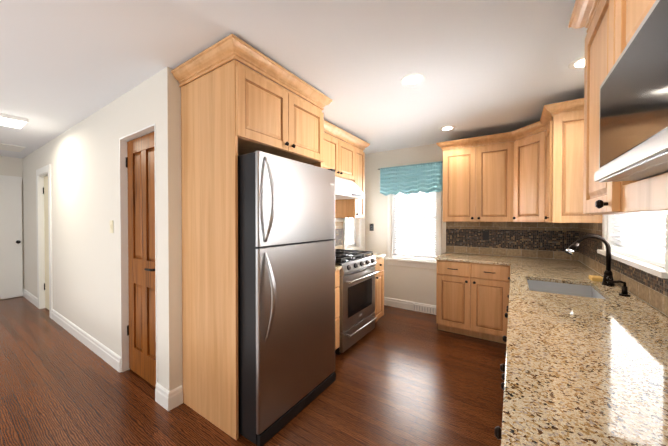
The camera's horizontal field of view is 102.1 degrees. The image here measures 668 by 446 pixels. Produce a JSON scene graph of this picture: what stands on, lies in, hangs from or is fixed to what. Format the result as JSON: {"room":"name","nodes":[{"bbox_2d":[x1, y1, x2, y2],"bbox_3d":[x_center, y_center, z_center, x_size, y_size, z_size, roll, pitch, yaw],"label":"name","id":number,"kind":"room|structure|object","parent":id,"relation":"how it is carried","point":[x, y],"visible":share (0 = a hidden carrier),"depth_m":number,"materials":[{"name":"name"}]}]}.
{"room":"kitchen","nodes":[
{"label":"kitchen","id":0,"kind":"room"},
{"bbox_2d":[0,156,23,288],"bbox_3d":[-6.174,0.099,3.907,0.120,2.440,2.160,0,1,34],"label":"wall","id":1,"kind":"structure","parent":0,"point":[9,166],"depth_m":4.69,"materials":[{"name":"white paint"}]},
{"bbox_2d":[0,180,22,298],"bbox_3d":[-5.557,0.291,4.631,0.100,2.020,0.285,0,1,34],"label":"end door","id":2,"kind":"structure","parent":1,"relation":"in","point":[11,272],"depth_m":4.66,"materials":[{"name":"white wood"}]},
{"bbox_2d":[20,67,182,390],"bbox_3d":[-3.363,0.103,3.442,5.320,2.440,0.120,0,1,34],"label":"wall","id":3,"kind":"structure","parent":0,"point":[82,157],"depth_m":2.60,"materials":[{"name":"white paint"}]},
{"bbox_2d":[23,289,37,307],"bbox_3d":[-5.021,1.248,4.471,1.130,0.130,0.016,0,1,34],"label":"baseboard","id":4,"kind":"structure","parent":3,"relation":"attached to","point":[30,297],"depth_m":4.44,"materials":[{"name":"white"}]},
{"bbox_2d":[43,176,48,309],"bbox_3d":[-4.174,0.310,3.977,0.606,1.995,0.047,0,1,34],"label":"room door","id":5,"kind":"structure","parent":3,"relation":"in","point":[46,234],"depth_m":4.06,"materials":[{"name":"beige"}]},
{"bbox_2d":[0,124,156,382],"bbox_3d":[-3.495,0.267,3.300,5.018,2.115,0.505,0,1,34],"label":"door frame","id":6,"kind":"structure","parent":3,"relation":"attached to","point":[43,172],"depth_m":2.42,"materials":[{"name":"white"}]},
{"bbox_2d":[51,309,120,372],"bbox_3d":[-2.882,1.262,3.053,2.363,0.130,0.016,0,1,34],"label":"baseboard","id":7,"kind":"structure","parent":3,"relation":"attached to","point":[114,360],"depth_m":2.83,"materials":[{"name":"white wood"}]},
{"bbox_2d":[110,220,112,232],"bbox_3d":[-2.061,0.040,2.499,0.070,0.115,0.011,0,1,34],"label":"hall light switch","id":8,"kind":"object","parent":3,"relation":"attached to","point":[111,226],"visible":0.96,"depth_m":2.49,"materials":[{"name":"beige plastic"}]},
{"bbox_2d":[126,132,155,387],"bbox_3d":[-1.596,0.302,2.245,0.659,2.043,0.096,0,1,34],"label":"oak door","id":9,"kind":"structure","parent":3,"relation":"in","point":[140,166],"depth_m":2.27,"materials":[{"name":"brown wood"}]},
{"bbox_2d":[0,296,505,445],"bbox_3d":[-2.535,1.359,2.354,8.275,0.050,7.170,0,1,34],"label":"floor","id":10,"kind":"structure","parent":0,"point":[405,377],"depth_m":2.07,"materials":[{"name":"brown wood"}]},
{"bbox_2d":[171,34,332,439],"bbox_3d":[-0.587,0.125,2.178,0.696,2.422,1.034,0,1,34],"label":"tall cabinet","id":11,"kind":"object","parent":10,"relation":"on","point":[231,111],"visible":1,"depth_m":1.81,"materials":[{"name":"brown wood"}]},
{"bbox_2d":[238,151,335,445],"bbox_3d":[-0.506,0.446,2.124,0.842,1.771,0.835,0,1,34],"label":"refrigerator","id":12,"kind":"object","parent":10,"relation":"on","point":[286,293],"visible":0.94,"depth_m":1.75,"materials":[{"name":"grey metal"}]},
{"bbox_2d":[335,270,339,349],"bbox_3d":[-0.269,0.893,2.697,0.662,0.875,0.297,0,1,34],"label":"base cabinet","id":13,"kind":"object","parent":10,"relation":"on","point":[337,308],"visible":0.1,"depth_m":2.61,"materials":[{"name":"brown wood"}]},
{"bbox_2d":[335,249,378,353],"bbox_3d":[0.061,0.841,3.118,0.692,0.972,0.754,0,1,34],"label":"gas range","id":14,"kind":"object","parent":10,"relation":"on","point":[357,296],"visible":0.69,"depth_m":2.89,"materials":[{"name":"grey metal"}]},
{"bbox_2d":[375,257,383,322],"bbox_3d":[0.325,0.884,3.594,0.662,0.875,0.315,0,1,34],"label":"base cabinet","id":15,"kind":"object","parent":10,"relation":"on","point":[379,292],"visible":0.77,"depth_m":3.44,"materials":[{"name":"brown wood"}]},
{"bbox_2d":[335,251,384,270],"bbox_3d":[0.024,0.436,3.148,0.647,0.030,1.384,0,1,34],"label":"countertop","id":16,"kind":"structure","parent":15,"relation":"on","point":[377,256],"depth_m":3.39,"materials":[{"name":"beige stone"}]},
{"bbox_2d":[436,260,509,343],"bbox_3d":[1.704,0.887,3.296,0.745,0.875,0.662,0,1,34],"label":"base cabinet","id":17,"kind":"object","parent":10,"relation":"on","point":[472,299],"visible":0.98,"depth_m":3.04,"materials":[{"name":"brown wood"}]},
{"bbox_2d":[435,252,510,264],"bbox_3d":[1.700,0.435,3.303,0.750,0.030,0.647,0,1,34],"label":"countertop","id":18,"kind":"structure","parent":17,"relation":"on","point":[447,256],"depth_m":3.18,"materials":[{"name":"beige stone"}]},
{"bbox_2d":[499,352,505,439],"bbox_3d":[0.717,0.915,0.548,0.618,0.876,0.582,0,1,34],"label":"base cabinet","id":19,"kind":"object","parent":10,"relation":"on","point":[500,429],"depth_m":1.03,"materials":[{"name":"brown wood"}]},
{"bbox_2d":[523,257,566,263],"bbox_3d":[2.275,0.439,2.922,0.330,0.030,0.647,0,1,34],"label":"countertop","id":20,"kind":"structure","parent":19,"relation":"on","point":[526,260],"depth_m":2.92,"materials":[{"name":"beige stone"}]},
{"bbox_2d":[501,256,667,445],"bbox_3d":[1.089,0.457,1.117,0.631,0.030,4.967,0,1,34],"label":"countertop","id":21,"kind":"structure","parent":19,"relation":"on","point":[584,371],"depth_m":0.84,"materials":[{"name":"beige stone"}]},
{"bbox_2d":[527,280,604,298],"bbox_3d":[1.561,0.569,1.851,0.404,0.206,0.554,0,1,34],"label":"sink","id":22,"kind":"object","parent":21,"relation":"in","point":[566,289],"depth_m":2.05,"materials":[{"name":"silver metal"}]},
{"bbox_2d":[565,235,614,285],"bbox_3d":[1.786,0.261,1.879,0.267,0.347,0.176,0,1,34],"label":"faucet","id":23,"kind":"object","parent":21,"relation":"on","point":[608,273],"visible":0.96,"depth_m":1.87,"materials":[{"name":"black metal"}]},
{"bbox_2d":[589,275,602,281],"bbox_3d":[1.960,0.419,2.017,0.070,0.028,0.110,0,1,34],"label":"sponge","id":24,"kind":"object","parent":21,"relation":"on","point":[596,278],"visible":0.77,"depth_m":1.98,"materials":[{"name":"yellow"}]},
{"bbox_2d":[607,280,630,296],"bbox_3d":[1.710,0.392,1.624,0.100,0.090,0.048,0,1,34],"label":"soap dispenser","id":25,"kind":"object","parent":21,"relation":"on","point":[624,291],"visible":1,"depth_m":1.60,"materials":[{"name":"black metal"}]},
{"bbox_2d":[189,79,363,251],"bbox_3d":[-0.318,0.104,3.337,0.130,2.440,3.060,0,1,34],"label":"wall","id":26,"kind":"structure","parent":0,"point":[336,219],"depth_m":4.32,"materials":[{"name":"white paint"}]},
{"bbox_2d":[322,120,325,168],"bbox_3d":[-0.376,-0.803,2.808,0.342,0.540,0.395,0,1,34],"label":"upper cabinet","id":27,"kind":"object","parent":26,"relation":"attached to","point":[323,163],"depth_m":2.92,"materials":[{"name":"brown wood"}]},
{"bbox_2d":[333,222,342,248],"bbox_3d":[-0.247,0.206,3.326,0.002,0.424,1.382,0,1,34],"label":"backsplash","id":28,"kind":"structure","parent":26,"relation":"attached to","point":[338,239],"depth_m":3.79,"materials":[{"name":"tile"}]},
{"bbox_2d":[326,124,357,179],"bbox_3d":[-0.098,-0.807,3.226,0.342,0.540,0.817,0,1,34],"label":"upper cabinet","id":29,"kind":"object","parent":26,"relation":"attached to","point":[344,160],"depth_m":3.21,"materials":[{"name":"brown wood"}]},
{"bbox_2d":[335,176,364,199],"bbox_3d":[-0.036,-0.413,3.169,0.514,0.238,0.754,0,1,34],"label":"range hood","id":30,"kind":"object","parent":29,"relation":"attached to","point":[347,189],"visible":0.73,"depth_m":3.12,"materials":[{"name":"white metal"}]},
{"bbox_2d":[335,140,365,217],"bbox_3d":[0.203,-0.570,3.684,0.342,1.022,0.275,0,1,34],"label":"upper cabinet","id":31,"kind":"object","parent":26,"relation":"attached to","point":[345,208],"depth_m":3.59,"materials":[{"name":"brown wood"}]},
{"bbox_2d":[344,218,362,249],"bbox_3d":[0.250,-0.126,4.146,0.160,1.085,0.530,0,1,34],"label":"window","id":32,"kind":"structure","parent":26,"relation":"in","point":[353,244],"depth_m":4.28,"materials":[{"name":"white"}]},
{"bbox_2d":[0,0,586,157],"bbox_3d":[-2.535,-1.130,2.329,8.275,0.050,7.170,0,1,34],"label":"ceiling","id":33,"kind":"structure","parent":0,"point":[487,67],"depth_m":1.78,"materials":[{"name":"white paint"}]},
{"bbox_2d":[0,143,25,151],"bbox_3d":[-4.903,-1.116,3.982,0.500,0.012,0.410,0,1,34],"label":"ceiling vent","id":34,"kind":"object","parent":33,"relation":"in","point":[9,147],"visible":1,"depth_m":4.01,"materials":[{"name":"white metal"}]},
{"bbox_2d":[0,113,28,128],"bbox_3d":[-3.529,-1.087,2.844,0.370,0.046,0.370,0,1,34],"label":"light","id":35,"kind":"object","parent":33,"relation":"attached to","point":[13,121],"visible":1,"depth_m":2.86,"materials":[{"name":"white plastic"}]},
{"bbox_2d":[401,73,424,85],"bbox_3d":[0.607,-1.100,2.088,0.180,0.006,0.180,0,1,34],"label":"recessed light","id":36,"kind":"object","parent":33,"relation":"in","point":[412,79],"visible":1,"depth_m":2.07,"materials":[{"name":"white"}]},
{"bbox_2d":[439,126,455,130],"bbox_3d":[1.342,-1.111,3.196,0.180,0.006,0.180,0,1,34],"label":"recessed light","id":37,"kind":"object","parent":33,"relation":"in","point":[446,128],"visible":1,"depth_m":3.19,"materials":[{"name":"white"}]},
{"bbox_2d":[568,56,584,68],"bbox_3d":[1.723,-1.097,1.852,0.180,0.006,0.180,0,1,34],"label":"recessed light","id":38,"kind":"object","parent":33,"relation":"in","point":[579,63],"visible":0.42,"depth_m":1.87,"materials":[{"name":"white"}]},
{"bbox_2d":[364,130,566,304],"bbox_3d":[1.653,0.100,3.794,2.610,2.440,0.120,0,1,34],"label":"wall","id":39,"kind":"structure","parent":0,"point":[414,284],"depth_m":4.19,"materials":[{"name":"white paint"}]},
{"bbox_2d":[378,161,441,195],"bbox_3d":[1.112,-0.626,3.999,0.995,0.442,0.118,0,1,34],"label":"valance curtain","id":40,"kind":"object","parent":39,"relation":"attached to","point":[415,178],"visible":0.98,"depth_m":3.95,"materials":[{"name":"teal fabric"}]},
{"bbox_2d":[384,297,435,310],"bbox_3d":[1.039,1.251,4.130,1.270,0.130,0.017,0,1,34],"label":"baseboard","id":41,"kind":"structure","parent":39,"relation":"attached to","point":[392,302],"depth_m":4.13,"materials":[{"name":"white"}]},
{"bbox_2d":[385,192,440,268],"bbox_3d":[1.201,-0.063,4.062,0.840,1.460,0.170,0,1,34],"label":"window","id":42,"kind":"structure","parent":39,"relation":"in","point":[409,262],"depth_m":4.05,"materials":[{"name":"white"}]},
{"bbox_2d":[392,192,435,260],"bbox_3d":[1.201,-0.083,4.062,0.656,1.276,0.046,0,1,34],"label":"window blinds","id":43,"kind":"object","parent":42,"relation":"attached to","point":[411,198],"visible":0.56,"depth_m":4.05,"materials":[{"name":"white plastic"}]},
{"bbox_2d":[413,304,435,314],"bbox_3d":[1.319,1.264,3.927,0.340,0.100,0.016,0,1,34],"label":"air vent","id":44,"kind":"object","parent":39,"relation":"attached to","point":[424,309],"visible":0.88,"depth_m":3.92,"materials":[{"name":"white metal"}]},
{"bbox_2d":[443,141,513,221],"bbox_3d":[1.800,-0.466,3.393,0.763,0.920,0.372,0,1,34],"label":"upper cabinet","id":45,"kind":"object","parent":39,"relation":"attached to","point":[478,183],"visible":1,"depth_m":3.24,"materials":[{"name":"brown wood"}]},
{"bbox_2d":[446,222,577,259],"bbox_3d":[2.142,0.206,3.398,1.380,0.424,0.002,0,1,34],"label":"backsplash","id":46,"kind":"structure","parent":39,"relation":"attached to","point":[540,240],"depth_m":3.34,"materials":[{"name":"tile"}]},
{"bbox_2d":[483,231,488,239],"bbox_3d":[1.971,0.170,3.506,0.070,0.115,0.005,0,1,34],"label":"outlet","id":47,"kind":"object","parent":46,"relation":"attached to","point":[485,235],"visible":1,"depth_m":3.50,"materials":[{"name":"black plastic"}]},
{"bbox_2d":[513,131,545,221],"bbox_3d":[2.303,-0.461,2.921,0.612,0.920,0.602,0,1,34],"label":"upper cabinet","id":48,"kind":"object","parent":39,"relation":"attached to","point":[529,183],"visible":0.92,"depth_m":2.86,"materials":[{"name":"brown wood"}]},
{"bbox_2d":[436,98,583,150],"bbox_3d":[1.831,-0.968,2.949,1.434,0.092,1.069,0,1,34],"label":"crown molding","id":49,"kind":"structure","parent":48,"relation":"on","point":[549,111],"depth_m":2.87,"materials":[{"name":"brown wood"}]},
{"bbox_2d":[578,215,666,315],"bbox_3d":[0.864,0.137,0.088,0.120,2.440,7.170,0,1,34],"label":"wall","id":50,"kind":"structure","parent":0,"point":[607,215],"depth_m":1.57,"materials":[{"name":"white paint"}]},
{"bbox_2d":[544,111,601,222],"bbox_3d":[2.120,-0.457,2.432,0.375,0.920,0.421,0,1,34],"label":"upper cabinet","id":51,"kind":"object","parent":50,"relation":"attached to","point":[564,154],"visible":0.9,"depth_m":2.29,"materials":[{"name":"brown wood"}]},
{"bbox_2d":[578,223,667,315],"bbox_3d":[1.360,0.206,0.948,0.002,0.474,4.950,0,1,34],"label":"backsplash","id":52,"kind":"structure","parent":50,"relation":"attached to","point":[652,289],"depth_m":1.76,"materials":[{"name":"tile"}]},
{"bbox_2d":[580,0,667,214],"bbox_3d":[1.140,-0.482,0.928,0.349,0.902,0.434,0,1,34],"label":"upper cabinet","id":53,"kind":"object","parent":50,"relation":"attached to","point":[648,195],"depth_m":1.01,"materials":[{"name":"brown wood"}]},
{"bbox_2d":[608,0,647,72],"bbox_3d":[0.899,-0.676,0.562,0.349,0.507,0.440,0,1,34],"label":"upper cabinet","id":54,"kind":"object","parent":50,"relation":"attached to","point":[611,26],"depth_m":0.79,"materials":[{"name":"brown wood"}]},
{"bbox_2d":[595,0,667,181],"bbox_3d":[0.747,-0.253,0.417,0.385,0.280,0.655,0,1,34],"label":"microwave","id":55,"kind":"object","parent":54,"relation":"in","point":[633,129],"visible":1,"depth_m":0.55,"materials":[{"name":"grey plastic"}]},
{"bbox_2d":[597,214,667,278],"bbox_3d":[1.905,-0.218,1.642,0.225,1.680,1.815,0,1,34],"label":"window","id":56,"kind":"structure","parent":50,"relation":"in","point":[643,237],"depth_m":1.69,"materials":[{"name":"white glass"}]},
{"bbox_2d":[648,0,655,11],"bbox_3d":[0.721,-0.674,0.295,0.349,0.507,0.441,0,1,34],"label":"upper cabinet","id":57,"kind":"object","parent":50,"relation":"attached to","point":[650,2],"depth_m":0.63,"materials":[{"name":"brown wood"}]},
{"label":"outside","id":58,"kind":"structure","parent":0,"visible":0},
{"bbox_2d":[346,218,351,243],"bbox_3d":[0.137,-0.115,4.221,0.010,1.400,0.820,0,1,34],"label":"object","id":59,"kind":"structure","parent":58,"point":[350,230],"depth_m":4.39,"materials":[{"name":"white"}]}
]}

